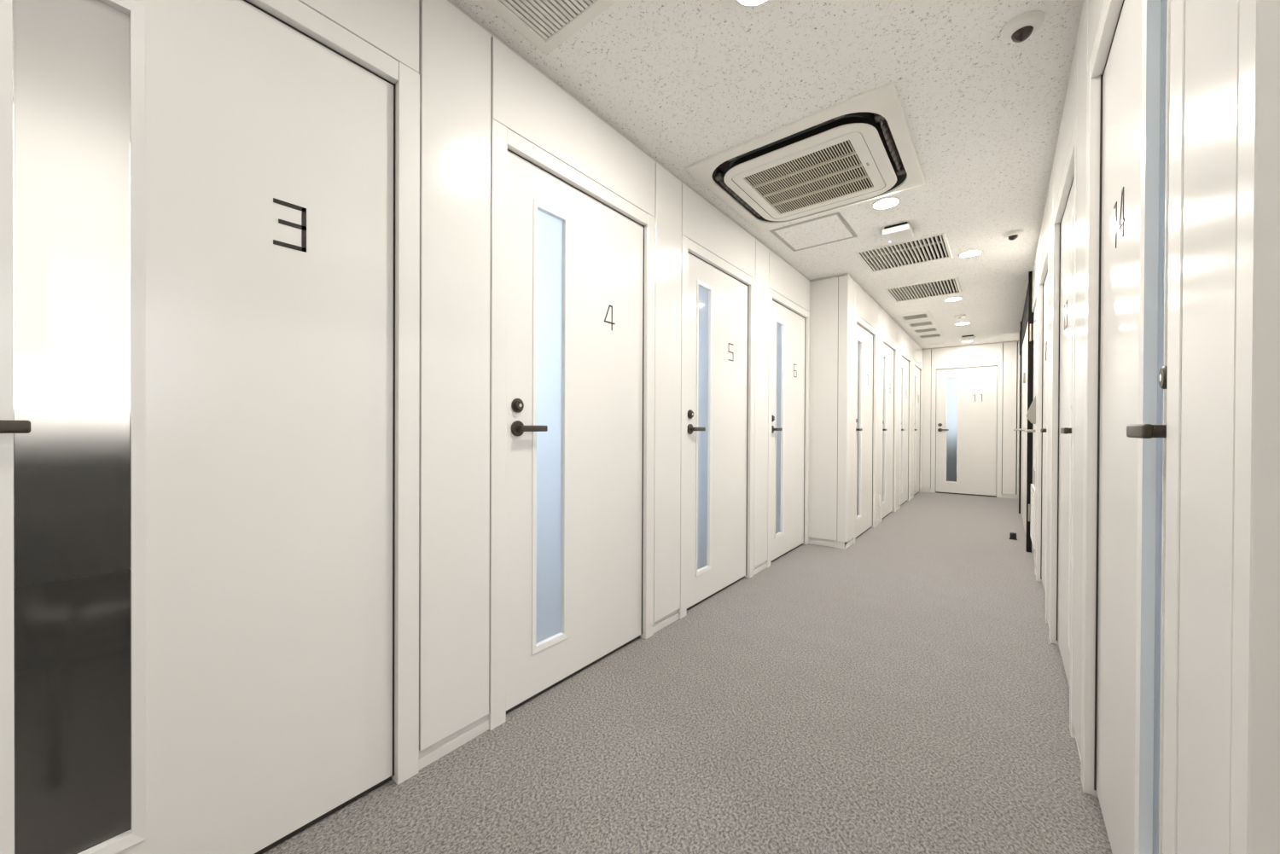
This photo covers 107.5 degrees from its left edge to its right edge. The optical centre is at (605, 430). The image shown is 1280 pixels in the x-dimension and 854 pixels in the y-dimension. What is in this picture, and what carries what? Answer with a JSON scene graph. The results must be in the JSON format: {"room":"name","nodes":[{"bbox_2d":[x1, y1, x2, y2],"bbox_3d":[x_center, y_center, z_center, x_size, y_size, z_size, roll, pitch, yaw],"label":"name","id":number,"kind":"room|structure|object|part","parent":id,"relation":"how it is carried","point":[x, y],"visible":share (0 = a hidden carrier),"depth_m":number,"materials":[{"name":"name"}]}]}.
{"room":"office corridor","nodes":[
{"label":"office corridor","id":0,"kind":"room"},
{"bbox_2d":[12,0,1083,349],"bbox_3d":[2.489,-1.377,3.853,6.000,0.001,13.700,0,0,40],"label":"ceiling","id":1,"kind":"structure","parent":0,"point":[687,82],"depth_m":1.90,"materials":[{"name":"white paint"}]},
{"bbox_2d":[480,0,618,54],"bbox_3d":[-0.179,-1.432,1.271,0.625,0.127,0.621,0,0,40],"label":"ceiling vent","id":2,"kind":"object","parent":1,"relation":"in","point":[546,24],"visible":1,"depth_m":1.55,"materials":[{"name":"white metal"}]},
{"bbox_2d":[734,0,769,7],"bbox_3d":[0.465,-1.368,1.439,0.152,0.010,0.152,0,0,40],"label":"recessed light","id":3,"kind":"object","parent":1,"relation":"in","point":[749,3],"visible":1,"depth_m":1.50,"materials":[{"name":"white plastic"}]},
{"bbox_2d":[685,81,925,230],"bbox_3d":[1.086,-1.374,2.514,0.940,0.065,0.980,0,0,40],"label":"air conditioner","id":4,"kind":"object","parent":1,"relation":"attached to","point":[846,161],"visible":1,"depth_m":2.40,"materials":[{"name":"plastic"}]},
{"bbox_2d":[744,139,872,214],"bbox_3d":[1.102,-1.349,2.533,0.520,0.011,0.556,0,0,40],"label":"grille","id":5,"kind":"object","parent":4,"relation":"attached to","point":[748,183],"depth_m":2.52,"materials":[{"name":"white plastic"}]},
{"bbox_3d":[1.108,-1.350,2.537,0.730,0.014,0.798,0,0,40],"label":"panel","id":6,"kind":"part","parent":4,"relation":"part of","materials":[{"name":"plastic"}]},
{"bbox_2d":[769,211,857,251],"bbox_3d":[1.454,-1.377,3.267,0.442,0.004,0.488,0,0,40],"label":"access hatch","id":7,"kind":"object","parent":1,"relation":"attached to","point":[831,228],"visible":1,"depth_m":3.25,"materials":[{"name":"metal"}]},
{"bbox_2d":[871,197,901,209],"bbox_3d":[1.690,-1.370,2.825,0.152,0.010,0.152,0,0,40],"label":"recessed light","id":8,"kind":"object","parent":1,"relation":"in","point":[887,202],"visible":1,"depth_m":2.81,"materials":[{"name":"white plastic"}]},
{"bbox_2d":[881,221,913,244],"bbox_3d":[1.992,-1.347,3.192,0.162,0.058,0.220,0,0,40],"label":"emergency light","id":9,"kind":"object","parent":1,"relation":"attached to","point":[903,231],"visible":1,"depth_m":3.14,"materials":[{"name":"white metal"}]},
{"bbox_2d":[854,232,952,273],"bbox_3d":[2.326,-1.434,3.653,0.570,0.127,0.599,0,0,40],"label":"ceiling vent","id":10,"kind":"object","parent":1,"relation":"in","point":[933,247],"visible":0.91,"depth_m":3.70,"materials":[{"name":"white metal"}]},
{"bbox_2d":[896,310,933,322],"bbox_3d":[3.734,-1.438,5.651,0.325,0.127,0.465,0,0,40],"label":"ceiling vent","id":11,"kind":"object","parent":1,"relation":"in","point":[922,315],"visible":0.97,"depth_m":5.66,"materials":[{"name":"white plastic"}]},
{"bbox_2d":[903,318,937,328],"bbox_3d":[4.061,-1.439,6.036,0.325,0.127,0.465,0,0,40],"label":"ceiling vent","id":12,"kind":"object","parent":1,"relation":"in","point":[928,322],"visible":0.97,"depth_m":6.06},
{"bbox_2d":[884,277,961,302],"bbox_3d":[3.120,-1.435,4.596,0.569,0.127,0.607,0,0,40],"label":"ceiling vent","id":13,"kind":"object","parent":1,"relation":"in","point":[949,286],"visible":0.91,"depth_m":4.67,"materials":[{"name":"white metal"}]},
{"bbox_2d":[908,325,942,334],"bbox_3d":[4.381,-1.439,6.414,0.325,0.127,0.465,0,0,40],"label":"ceiling vent","id":14,"kind":"object","parent":1,"relation":"in","point":[933,328],"visible":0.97,"depth_m":6.44,"materials":[{"name":"white metal"}]},
{"bbox_2d":[914,331,945,339],"bbox_3d":[4.701,-1.440,6.792,0.325,0.127,0.465,0,0,40],"label":"ceiling vent","id":15,"kind":"object","parent":1,"relation":"in","point":[937,334],"visible":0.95,"depth_m":6.83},
{"bbox_2d":[927,343,946,345],"bbox_3d":[5.270,-1.380,7.453,0.230,0.009,0.130,0,0,40],"label":"ceiling plate","id":16,"kind":"object","parent":1,"relation":"attached to","point":[937,343],"visible":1,"depth_m":7.44,"materials":[{"name":"white metal"}]},
{"bbox_2d":[944,296,962,301],"bbox_3d":[3.630,-1.373,4.891,0.152,0.010,0.152,0,0,40],"label":"recessed light","id":17,"kind":"object","parent":1,"relation":"in","point":[954,299],"visible":1,"depth_m":4.87,"materials":[{"name":"white plastic"}]},
{"bbox_2d":[954,314,965,318],"bbox_3d":[4.227,-1.362,5.591,0.116,0.035,0.116,0,0,40],"label":"smoke detector","id":18,"kind":"object","parent":1,"relation":"attached to","point":[961,316],"visible":1,"depth_m":5.56,"materials":[{"name":"white plastic"}]},
{"bbox_2d":[955,321,970,325],"bbox_3d":[4.574,-1.375,6.005,0.152,0.010,0.152,0,0,40],"label":"recessed light","id":19,"kind":"object","parent":1,"relation":"in","point":[965,322],"visible":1,"depth_m":5.99,"materials":[{"name":"white plastic"}]},
{"bbox_2d":[960,334,975,342],"bbox_3d":[5.291,-1.353,6.839,0.162,0.058,0.220,0,0,40],"label":"emergency light","id":20,"kind":"object","parent":1,"relation":"attached to","point":[966,338],"visible":1,"depth_m":6.77,"materials":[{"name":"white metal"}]},
{"bbox_2d":[958,250,983,257],"bbox_3d":[2.821,-1.370,3.624,0.152,0.010,0.152,0,0,40],"label":"recessed light","id":21,"kind":"object","parent":1,"relation":"in","point":[972,253],"visible":1,"depth_m":3.61,"materials":[{"name":"white plastic"}]},
{"bbox_2d":[1002,229,1023,240],"bbox_3d":[2.817,-1.347,3.241,0.110,0.052,0.110,0,0,40],"label":"dome camera","id":22,"kind":"object","parent":1,"relation":"attached to","point":[1011,235],"visible":1,"depth_m":3.22,"materials":[{"name":"white plastic"}]},
{"bbox_2d":[1000,10,1044,42],"bbox_3d":[1.405,-1.345,1.580,0.110,0.052,0.110,0,0,40],"label":"dome camera","id":23,"kind":"object","parent":1,"relation":"attached to","point":[1022,26],"visible":1,"depth_m":1.56,"materials":[{"name":"white plastic"}]},
{"bbox_2d":[297,0,810,750],"bbox_3d":[-0.329,-0.192,1.772,0.099,2.340,6.681,0,0,40],"label":"wall","id":24,"kind":"structure","parent":0,"point":[469,78],"depth_m":1.56,"materials":[{"name":"white paint"}]},
{"bbox_2d":[0,0,419,853],"bbox_3d":[-0.925,-0.018,1.073,0.136,2.118,0.992,0,0,40],"label":"door","id":25,"kind":"structure","parent":24,"relation":"in","point":[210,209],"depth_m":1.05,"materials":[{"name":"white paint"}]},
{"bbox_3d":[-1.089,-0.007,0.803,0.037,0.023,0.130,0,0,40],"label":"lever handle","id":26,"kind":"part","parent":25,"relation":"part of","materials":[{"name":"brown metal"}]},
{"bbox_3d":[-1.044,-0.014,0.921,0.005,1.699,0.150,0,0,40],"label":"glass pane","id":27,"kind":"part","parent":25,"relation":"part of","materials":[{"name":"glass"}]},
{"bbox_3d":[-0.919,-1.220,1.066,0.099,0.282,0.987,0,0,40],"label":"transom panel","id":28,"kind":"part","parent":24,"relation":"part of","materials":[{"name":"white paint"}]},
{"bbox_3d":[-0.517,-0.192,1.549,0.099,2.340,0.250,0,0,40],"label":"wall panel","id":29,"kind":"part","parent":24,"relation":"part of","materials":[{"name":"white paint"}]},
{"bbox_2d":[488,118,655,730],"bbox_3d":[-0.114,-0.020,2.030,0.136,2.118,0.992,0,0,40],"label":"door","id":30,"kind":"structure","parent":24,"relation":"in","point":[573,281],"depth_m":1.93,"materials":[{"name":"white paint"}]},
{"bbox_3d":[-0.278,-0.009,1.760,0.037,0.023,0.130,0,0,40],"label":"lever handle","id":31,"kind":"part","parent":30,"relation":"part of","materials":[{"name":"brown metal"}]},
{"bbox_3d":[-0.233,-0.015,1.878,0.005,1.699,0.150,0,0,40],"label":"glass pane","id":32,"kind":"part","parent":30,"relation":"part of","materials":[{"name":"glass"}]},
{"bbox_3d":[-0.108,-1.222,2.023,0.099,0.282,0.987,0,0,40],"label":"transom panel","id":33,"kind":"part","parent":24,"relation":"part of","materials":[{"name":"white paint"}]},
{"bbox_2d":[418,561,766,770],"bbox_3d":[-0.658,1.009,1.402,0.090,0.062,5.687,0,0,40],"label":"baseboard","id":34,"kind":"structure","parent":24,"relation":"attached to","point":[451,742],"depth_m":1.55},
{"bbox_2d":[447,0,809,280],"bbox_3d":[-0.327,-1.370,1.768,0.091,0.016,6.679,0,0,40],"label":"trim","id":35,"kind":"structure","parent":24,"relation":"attached to","point":[449,1],"depth_m":1.99,"materials":[{"name":"white paint"}]},
{"bbox_3d":[0.293,-0.193,2.506,0.099,2.340,0.250,0,0,40],"label":"wall panel","id":36,"kind":"part","parent":24,"relation":"part of","materials":[{"name":"white paint"}]},
{"bbox_2d":[678,234,755,619],"bbox_3d":[0.697,-0.021,2.987,0.136,2.118,0.992,0,0,40],"label":"door","id":37,"kind":"structure","parent":24,"relation":"in","point":[717,463],"depth_m":2.93,"materials":[{"name":"white paint"}]},
{"bbox_3d":[0.532,-0.011,2.717,0.037,0.023,0.130,0,0,40],"label":"lever handle","id":38,"kind":"part","parent":37,"relation":"part of","materials":[{"name":"brown metal"}]},
{"bbox_3d":[0.578,-0.017,2.835,0.005,1.699,0.150,0,0,40],"label":"glass pane","id":39,"kind":"part","parent":37,"relation":"part of","materials":[{"name":"glass"}]},
{"bbox_3d":[0.703,-1.223,2.979,0.099,0.282,0.987,0,0,40],"label":"transom panel","id":40,"kind":"part","parent":24,"relation":"part of","materials":[{"name":"white paint"}]},
{"bbox_3d":[1.104,-0.195,3.463,0.099,2.340,0.250,0,0,40],"label":"wall panel","id":41,"kind":"part","parent":24,"relation":"part of","materials":[{"name":"white paint"}]},
{"bbox_2d":[765,287,810,568],"bbox_3d":[1.507,-0.023,3.943,0.136,2.118,0.992,0,0,40],"label":"door","id":42,"kind":"structure","parent":24,"relation":"in","point":[789,324],"depth_m":3.92,"materials":[{"name":"white paint"}]},
{"bbox_3d":[1.343,-0.012,3.674,0.037,0.023,0.130,0,0,40],"label":"lever handle","id":43,"kind":"part","parent":42,"relation":"part of","materials":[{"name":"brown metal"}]},
{"bbox_3d":[1.388,-0.018,3.792,0.005,1.699,0.150,0,0,40],"label":"glass pane","id":44,"kind":"part","parent":42,"relation":"part of","materials":[{"name":"glass"}]},
{"bbox_3d":[1.513,-1.225,3.936,0.099,0.282,0.987,0,0,40],"label":"transom panel","id":45,"kind":"part","parent":24,"relation":"part of","materials":[{"name":"white paint"}]},
{"bbox_2d":[14,491,1112,853],"bbox_3d":[2.479,1.065,3.865,6.000,0.050,13.700,0,0,40],"label":"floor","id":46,"kind":"structure","parent":0,"point":[904,689],"depth_m":1.59,"materials":[{"name":"grey carpet"}]},
{"bbox_2d":[1009,532,1017,540],"bbox_3d":[3.917,1.012,4.504,0.058,0.062,0.055,0,0,40],"label":"door stop","id":47,"kind":"object","parent":46,"relation":"on","point":[1012,535],"visible":1,"depth_m":4.49,"materials":[{"name":"black rubber"}]},
{"bbox_2d":[1018,321,1022,513],"bbox_3d":[5.265,-0.167,5.877,0.106,2.416,0.075,0,0,40],"label":"post","id":48,"kind":"object","parent":46,"relation":"on","point":[1021,346],"visible":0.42,"depth_m":5.88,"materials":[{"name":"black metal"}]},
{"bbox_2d":[1025,271,1033,552],"bbox_3d":[3.698,-0.164,4.028,0.106,2.416,0.072,0,0,40],"label":"post","id":49,"kind":"object","parent":46,"relation":"on","point":[1030,347],"visible":0.36,"depth_m":4.03,"materials":[{"name":"black metal"}]},
{"bbox_2d":[808,274,922,542],"bbox_3d":[3.602,-0.198,6.107,0.332,2.340,5.019,0,0,40],"label":"wall","id":50,"kind":"structure","parent":0,"point":[835,301],"depth_m":4.21,"materials":[{"name":"white paint"}]},
{"bbox_3d":[1.983,-0.193,4.256,0.251,2.336,0.100,0,0,40],"label":"wall panel","id":51,"kind":"part","parent":50,"relation":"part of","materials":[{"name":"white paint"}]},
{"bbox_3d":[2.108,-0.192,4.149,0.071,2.336,0.100,0,0,40],"label":"wall panel","id":52,"kind":"part","parent":50,"relation":"part of","materials":[{"name":"white paint"}]},
{"bbox_3d":[2.155,-0.195,4.219,0.099,2.340,0.249,0,0,40],"label":"wall panel","id":53,"kind":"part","parent":50,"relation":"part of","materials":[{"name":"white paint"}]},
{"bbox_2d":[808,495,912,549],"bbox_3d":[3.274,1.003,5.739,0.323,0.062,4.023,0,0,40],"label":"baseboard","id":54,"kind":"structure","parent":50,"relation":"attached to","point":[837,544],"depth_m":4.21,"materials":[{"name":"white plastic"}]},
{"bbox_2d":[809,273,914,341],"bbox_3d":[3.605,-1.374,6.104,0.327,0.020,5.015,0,0,40],"label":"trim","id":55,"kind":"structure","parent":50,"relation":"attached to","point":[844,274],"depth_m":4.24,"materials":[{"name":"white paint"}]},
{"bbox_3d":[2.016,-1.371,4.228,0.327,0.020,0.096,0,0,40],"label":"ceiling trim","id":56,"kind":"part","parent":55,"relation":"part of","materials":[{"name":"white paint"}]},
{"bbox_2d":[851,313,877,544],"bbox_3d":[2.558,-0.022,4.699,0.136,2.118,0.992,0,0,40],"label":"door","id":57,"kind":"structure","parent":50,"relation":"attached to","point":[865,378],"depth_m":4.73,"materials":[{"name":"white paint"}]},
{"bbox_3d":[2.439,-0.018,4.548,0.005,1.699,0.150,0,0,40],"label":"glass pane","id":58,"kind":"part","parent":57,"relation":"part of","materials":[{"name":"grey glass"}]},
{"bbox_3d":[2.564,-1.224,4.692,0.099,0.282,0.987,0,0,40],"label":"transom panel","id":59,"kind":"part","parent":50,"relation":"part of","materials":[{"name":"white paint"}]},
{"bbox_2d":[878,494,880,506],"bbox_3d":[3.013,0.766,5.155,0.016,0.124,0.072,0,0,40],"label":"wall socket","id":60,"kind":"object","parent":50,"relation":"attached to","point":[879,496],"visible":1,"depth_m":5.13,"materials":[{"name":"white plastic"}]},
{"bbox_3d":[2.965,-0.196,5.176,0.099,2.340,0.250,0,0,40],"label":"wall panel","id":61,"kind":"part","parent":50,"relation":"part of","materials":[{"name":"white paint"}]},
{"bbox_2d":[878,334,897,523],"bbox_3d":[3.368,-0.024,5.656,0.136,2.118,0.992,0,0,40],"label":"door","id":62,"kind":"structure","parent":50,"relation":"attached to","point":[889,351],"depth_m":5.71,"materials":[{"name":"white paint"}]},
{"bbox_3d":[3.249,-0.020,5.505,0.005,1.699,0.150,0,0,40],"label":"glass pane","id":63,"kind":"part","parent":62,"relation":"part of","materials":[{"name":"grey glass"}]},
{"bbox_3d":[3.374,-1.226,5.649,0.099,0.282,0.987,0,0,40],"label":"transom panel","id":64,"kind":"part","parent":50,"relation":"part of","materials":[{"name":"white paint"}]},
{"bbox_3d":[3.776,-0.198,6.133,0.099,2.340,0.250,0,0,40],"label":"wall panel","id":65,"kind":"part","parent":50,"relation":"part of","materials":[{"name":"white paint"}]},
{"bbox_2d":[898,349,912,508],"bbox_3d":[4.179,-0.025,6.613,0.136,2.118,0.992,0,0,40],"label":"door","id":66,"kind":"structure","parent":50,"relation":"attached to","point":[905,360],"depth_m":6.69,"materials":[{"name":"white paint"}]},
{"bbox_3d":[4.060,-0.021,6.462,0.005,1.699,0.150,0,0,40],"label":"glass pane","id":67,"kind":"part","parent":66,"relation":"part of","materials":[{"name":"grey glass"}]},
{"bbox_3d":[4.185,-1.228,6.606,0.099,0.282,0.987,0,0,40],"label":"transom panel","id":68,"kind":"part","parent":50,"relation":"part of","materials":[{"name":"white paint"}]},
{"bbox_3d":[4.586,-0.199,7.089,0.099,2.340,0.250,0,0,40],"label":"wall panel","id":69,"kind":"part","parent":50,"relation":"part of","materials":[{"name":"white paint"}]},
{"bbox_2d":[912,360,922,498],"bbox_3d":[4.989,-0.027,7.570,0.136,2.118,0.992,0,0,40],"label":"door","id":70,"kind":"structure","parent":50,"relation":"attached to","point":[917,468],"depth_m":7.68,"materials":[{"name":"white paint"}]},
{"bbox_3d":[4.996,-1.229,7.563,0.099,0.282,0.987,0,0,40],"label":"transom panel","id":71,"kind":"part","parent":50,"relation":"part of","materials":[{"name":"white paint"}]},
{"bbox_2d":[921,341,1019,494],"bbox_3d":[5.908,-0.196,7.512,1.472,2.340,0.099,0,0,40],"label":"wall","id":72,"kind":"structure","parent":0,"point":[1008,352],"depth_m":7.27,"materials":[{"name":"white paint"}]},
{"bbox_3d":[5.412,-0.200,7.931,0.159,2.340,0.099,0,0,40],"label":"wall panel","id":73,"kind":"part","parent":72,"relation":"part of","materials":[{"name":"white paint"}]},
{"bbox_2d":[930,360,1002,498],"bbox_3d":[5.825,-0.024,7.584,0.910,2.118,0.136,0,0,40],"label":"door","id":74,"kind":"structure","parent":72,"relation":"in","point":[966,454],"depth_m":7.55,"materials":[{"name":"white paint"}]},
{"bbox_3d":[5.686,-0.021,7.693,0.137,1.699,0.005,0,0,40],"label":"glass pane","id":75,"kind":"part","parent":74,"relation":"part of","materials":[{"name":"glass"}]},
{"bbox_3d":[5.829,-1.226,7.577,0.905,0.282,0.099,0,0,40],"label":"transom panel","id":76,"kind":"part","parent":72,"relation":"part of","materials":[{"name":"white paint"}]},
{"bbox_2d":[921,488,1018,499],"bbox_3d":[5.906,1.005,7.521,1.470,0.062,0.090,0,0,40],"label":"baseboard","id":77,"kind":"structure","parent":72,"relation":"attached to","point":[923,490],"depth_m":7.23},
{"bbox_2d":[922,340,1019,349],"bbox_3d":[5.915,-1.374,7.509,1.470,0.016,0.091,0,0,40],"label":"trim","id":78,"kind":"structure","parent":72,"relation":"attached to","point":[1014,340],"depth_m":7.49,"materials":[{"name":"white paint"}]},
{"bbox_3d":[6.236,-0.193,7.234,0.156,2.340,0.099,0,0,40],"label":"wall panel","id":79,"kind":"part","parent":72,"relation":"part of","materials":[{"name":"white paint"}]},
{"bbox_3d":[6.384,-0.192,7.108,0.208,2.340,0.099,0,0,40],"label":"wall panel","id":80,"kind":"part","parent":72,"relation":"part of","materials":[{"name":"white paint"}]},
{"bbox_2d":[1018,0,1239,853],"bbox_3d":[2.540,-0.185,2.631,0.099,2.340,11.702,0,0,40],"label":"wall","id":81,"kind":"structure","parent":0,"point":[1212,26],"depth_m":0.58,"materials":[{"name":"white paint"}]},
{"bbox_2d":[1013,329,1020,448],"bbox_3d":[5.533,-0.174,6.220,0.172,2.403,0.789,0,0,40],"label":"door","id":82,"kind":"structure","parent":81,"relation":"in","point":[1020,329],"depth_m":6.30,"materials":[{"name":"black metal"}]},
{"bbox_3d":[6.069,-0.192,6.798,0.099,2.340,0.768,0,0,40],"label":"wall panel","id":83,"kind":"part","parent":81,"relation":"part of","materials":[{"name":"white paint"}]},
{"bbox_2d":[1016,285,1028,538],"bbox_3d":[4.468,-0.172,4.963,0.172,2.403,2.344,0,0,40],"label":"door","id":84,"kind":"structure","parent":81,"relation":"in","point":[1025,317],"depth_m":4.99,"materials":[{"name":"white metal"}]},
{"bbox_2d":[1025,283,1037,575],"bbox_3d":[3.408,-0.014,3.697,0.150,2.118,0.847,0,0,40],"label":"door","id":85,"kind":"structure","parent":81,"relation":"in","point":[1032,508],"depth_m":3.73,"materials":[{"name":"white paint"}]},
{"bbox_3d":[3.209,0.010,3.529,0.063,0.190,0.146,0,0,40],"label":"lever handle","id":86,"kind":"part","parent":85,"relation":"part of","materials":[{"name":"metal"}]},
{"bbox_2d":[1026,395,1035,424],"bbox_3d":[3.138,-0.156,3.446,0.064,0.217,0.085,0,0,40],"label":"wall box","id":87,"kind":"object","parent":85,"relation":"attached to","point":[1031,415],"visible":0.58,"depth_m":3.41,"materials":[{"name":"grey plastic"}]},
{"bbox_3d":[3.425,-1.216,3.666,0.099,0.282,0.820,0,0,40],"label":"transom panel","id":88,"kind":"part","parent":81,"relation":"part of","materials":[{"name":"white paint"}]},
{"bbox_3d":[3.117,-0.186,3.312,0.099,2.340,0.103,0,0,40],"label":"wall panel","id":89,"kind":"part","parent":81,"relation":"part of","materials":[{"name":"white paint"}]},
{"bbox_2d":[1035,233,1049,623],"bbox_3d":[2.760,-0.013,2.890,0.136,2.118,0.992,0,0,40],"label":"door","id":90,"kind":"structure","parent":81,"relation":"in","point":[1043,305],"depth_m":3.22,"materials":[{"name":"white paint"}]},
{"bbox_3d":[2.521,-0.002,2.684,0.037,0.023,0.130,0,0,40],"label":"lever handle","id":91,"kind":"part","parent":90,"relation":"part of","materials":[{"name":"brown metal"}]},
{"bbox_3d":[2.763,-1.214,2.885,0.099,0.282,0.987,0,0,40],"label":"transom panel","id":92,"kind":"part","parent":81,"relation":"part of","materials":[{"name":"white paint"}]},
{"bbox_3d":[2.357,-0.185,2.415,0.099,2.340,0.241,0,0,40],"label":"wall panel","id":93,"kind":"part","parent":81,"relation":"part of","materials":[{"name":"white paint"}]},
{"bbox_2d":[1048,117,1076,738],"bbox_3d":[1.955,-0.011,1.940,0.136,2.118,0.992,0,0,40],"label":"door","id":94,"kind":"structure","parent":81,"relation":"in","point":[1064,217],"depth_m":2.10,"materials":[{"name":"white paint"}]},
{"bbox_3d":[1.716,-0.001,1.734,0.037,0.023,0.130,0,0,40],"label":"lever handle","id":95,"kind":"part","parent":94,"relation":"part of","materials":[{"name":"brown metal"}]},
{"bbox_2d":[1047,622,1081,759],"bbox_3d":[2.539,1.016,2.635,0.090,0.062,11.700,0,0,40],"label":"baseboard","id":96,"kind":"structure","parent":81,"relation":"attached to","point":[1048,622],"depth_m":1.55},
{"bbox_3d":[1.959,-1.213,1.935,0.099,0.282,0.987,0,0,40],"label":"transom panel","id":97,"kind":"part","parent":81,"relation":"part of","materials":[{"name":"white paint"}]},
{"bbox_3d":[1.552,-0.183,1.465,0.099,2.340,0.241,0,0,40],"label":"wall panel","id":98,"kind":"part","parent":81,"relation":"part of","materials":[{"name":"white paint"}]},
{"bbox_3d":[1.154,-1.211,0.985,0.099,0.282,0.987,0,0,40],"label":"transom panel","id":99,"kind":"part","parent":81,"relation":"part of","materials":[{"name":"white paint"}]},
{"bbox_2d":[1080,0,1185,853],"bbox_3d":[1.150,-0.009,0.990,0.136,2.118,0.992,0,0,40],"label":"door","id":100,"kind":"structure","parent":81,"relation":"in","point":[1135,105],"depth_m":0.98,"materials":[{"name":"white paint"}]},
{"bbox_3d":[0.911,0.001,0.784,0.037,0.023,0.130,0,0,40],"label":"lever handle","id":101,"kind":"part","parent":100,"relation":"part of","materials":[{"name":"brown metal"}]},
{"bbox_3d":[1.020,-0.005,0.848,0.005,1.699,0.150,0,0,40],"label":"glass pane","id":102,"kind":"part","parent":100,"relation":"part of","materials":[{"name":"glass"}]},
{"bbox_3d":[0.763,-0.182,0.534,0.099,2.340,0.191,0,0,40],"label":"wall panel","id":103,"kind":"part","parent":81,"relation":"part of","materials":[{"name":"white paint"}]},
{"bbox_2d":[1230,0,1279,853],"bbox_3d":[0.695,-0.005,-0.164,0.900,2.118,0.952,0,0,40],"label":"door","id":104,"kind":"structure","parent":81,"relation":"in","point":[1255,741],"depth_m":0.45,"materials":[{"name":"white paint"}]},
{"bbox_3d":[-0.087,-0.184,4.923,0.100,2.418,11.800,0,0,40],"label":"wall","id":105,"kind":"structure","parent":0,"visible":0},
{"bbox_2d":[13,426,130,494],"bbox_3d":[-2.290,-0.179,2.230,0.020,2.418,1.180,0,0,40],"label":"window frame","id":106,"kind":"structure","parent":105,"relation":"attached to","point":[130,427],"depth_m":2.24,"materials":[{"name":"black metal"}]},
{"bbox_2d":[13,329,130,426],"bbox_3d":[-2.242,-0.715,2.188,0.100,1.390,1.210,0,0,40],"label":"window","id":107,"kind":"structure","parent":106,"relation":"in","point":[14,329],"depth_m":1.97,"materials":[{"name":"glass"}]},
{"bbox_3d":[-2.274,-0.730,2.215,0.008,1.280,1.050,0,0,40],"label":"daylit pane","id":108,"kind":"part","parent":107,"relation":"part of","materials":[{"name":"white glass"}]}
]}

